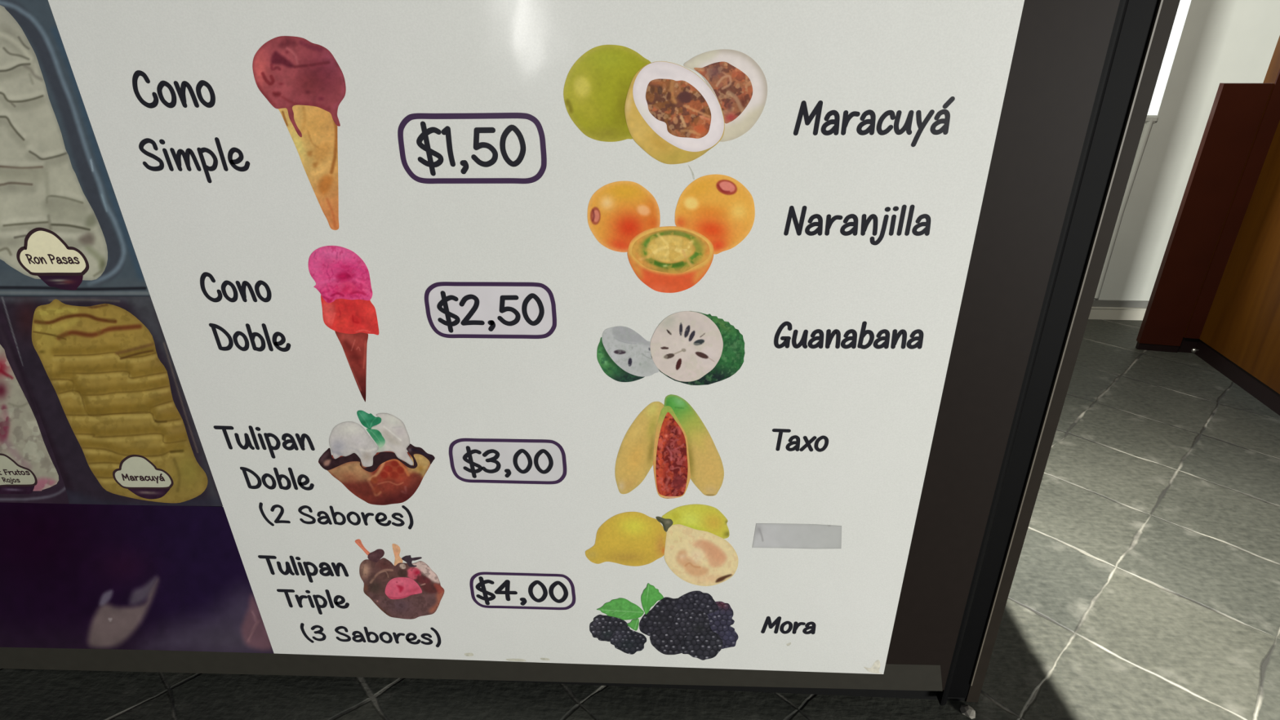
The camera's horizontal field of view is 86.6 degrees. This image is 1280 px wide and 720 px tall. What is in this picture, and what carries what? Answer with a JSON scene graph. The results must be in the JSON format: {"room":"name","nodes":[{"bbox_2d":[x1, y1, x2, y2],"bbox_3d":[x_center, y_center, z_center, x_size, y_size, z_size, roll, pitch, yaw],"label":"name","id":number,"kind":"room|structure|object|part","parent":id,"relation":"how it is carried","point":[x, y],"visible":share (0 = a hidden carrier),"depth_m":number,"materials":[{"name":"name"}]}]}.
{"room":"eatery","nodes":[
{"label":"eatery","id":0,"kind":"room"},
{"bbox_2d":[0,319,1279,719],"bbox_3d":[0.294,0.881,0.950,10.500,0.060,8.200,1,25,3],"label":"floor","id":1,"kind":"structure","parent":0,"point":[1145,585],"depth_m":1.48,"materials":[{"name":"tile"}]},
{"bbox_2d":[0,0,1180,705],"bbox_3d":[-0.593,-0.088,1.409,2.550,1.334,0.690,1,25,3],"label":"display cabinet","id":2,"kind":"object","parent":1,"relation":"on","point":[1083,74],"visible":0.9,"depth_m":1.02,"materials":[{"name":"black metal"}]},
{"bbox_2d":[0,0,273,653],"bbox_3d":[-1.209,0.027,1.119,0.950,1.264,0.001,1,25,3],"label":"poster","id":3,"kind":"object","parent":2,"relation":"attached to","point":[100,439],"visible":1,"depth_m":1.14,"materials":[{"name":"paper"}]},
{"bbox_3d":[-0.528,0.602,1.361,2.210,0.123,0.023,1,25,3],"label":"rail","id":4,"kind":"part","parent":2,"relation":"part of","materials":[{"name":"black metal"}]},
{"bbox_2d":[48,0,1024,674],"bbox_3d":[-0.143,0.047,1.060,1.208,1.204,0.002,1,25,3],"label":"menu poster","id":5,"kind":"object","parent":2,"relation":"attached to","point":[492,330],"visible":1,"depth_m":0.99,"materials":[{"name":"white plastic"}]},
{"bbox_3d":[-0.225,-0.282,0.910,0.200,0.092,0.001,1,25,3],"label":"price frame","id":6,"kind":"part","parent":5,"relation":"part of","materials":[{"name":"white paper"}]},
{"bbox_3d":[-0.222,-0.073,1.008,0.196,0.090,0.001,1,25,3],"label":"price frame","id":7,"kind":"part","parent":5,"relation":"part of","materials":[{"name":"white paper"}]},
{"bbox_3d":[-0.218,0.168,1.121,0.195,0.088,0.001,1,25,3],"label":"price frame","id":8,"kind":"part","parent":5,"relation":"part of","materials":[{"name":"white paper"}]},
{"bbox_3d":[-0.214,0.423,1.241,0.194,0.088,0.001,1,25,3],"label":"price frame","id":9,"kind":"part","parent":5,"relation":"part of","materials":[{"name":"white paper"}]},
{"bbox_3d":[0.042,0.280,1.157,0.029,0.032,0.001,1,25,3],"label":"stem","id":10,"kind":"part","parent":5,"relation":"part of","materials":[{"name":"grey paper"}]},
{"bbox_2d":[752,523,841,548],"bbox_3d":[0.268,0.299,1.152,0.150,0.054,0.001,1,25,3],"label":"tape strip","id":11,"kind":"object","parent":5,"relation":"attached to","point":[766,535],"visible":1,"depth_m":1.15,"materials":[{"name":"white plastic"}]},
{"bbox_3d":[0.597,0.081,1.042,0.056,1.278,0.022,1,25,3],"label":"corner post","id":12,"kind":"part","parent":2,"relation":"part of","materials":[{"name":"black metal"}]},
{"bbox_2d":[960,704,975,719],"bbox_3d":[0.628,0.673,1.302,0.026,0.009,0.031,1,25,3],"label":"chip","id":13,"kind":"object","parent":1,"relation":"on","point":[966,709],"visible":1,"depth_m":1.30,"materials":[{"name":"grey stone"}]},
{"bbox_2d":[1135,83,1273,352],"bbox_3d":[2.110,-0.501,2.573,0.146,1.015,0.030,6,26,13],"label":"wooden panel","id":14,"kind":"object","parent":1,"relation":"on","point":[1237,111],"visible":1,"depth_m":2.53,"materials":[{"name":"red wood"}]},
{"bbox_2d":[1177,35,1279,415],"bbox_3d":[2.145,-0.758,1.609,0.140,2.300,1.556,2,25,7],"label":"door","id":15,"kind":"structure","parent":1,"relation":"on","point":[1233,326],"depth_m":2.45,"materials":[{"name":"orange wood"}]},
{"bbox_2d":[1093,0,1279,301],"bbox_3d":[0.417,-1.530,2.830,9.700,2.700,0.320,2,25,5],"label":"wall","id":16,"kind":"structure","parent":0,"point":[1211,43],"depth_m":2.72,"materials":[{"name":"white paint"}]},
{"bbox_2d":[1088,299,1148,320],"bbox_3d":[0.417,-0.276,3.233,9.500,0.089,0.020,2,25,5],"label":"baseboard","id":17,"kind":"structure","parent":16,"relation":"attached to","point":[1105,309],"depth_m":3.07,"materials":[{"name":"paint"}]},
{"bbox_2d":[1094,118,1153,297],"bbox_3d":[2.058,-0.633,2.904,0.039,0.775,0.026,1,25,3],"label":"trim","id":18,"kind":"structure","parent":16,"relation":"attached to","point":[1148,126],"depth_m":2.86,"materials":[{"name":"white paint"}]},
{"bbox_2d":[1145,113,1158,122],"bbox_3d":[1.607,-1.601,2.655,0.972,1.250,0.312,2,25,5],"label":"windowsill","id":19,"kind":"structure","parent":16,"relation":"in","point":[1149,117],"depth_m":2.73,"materials":[{"name":"white paint"}]}
]}

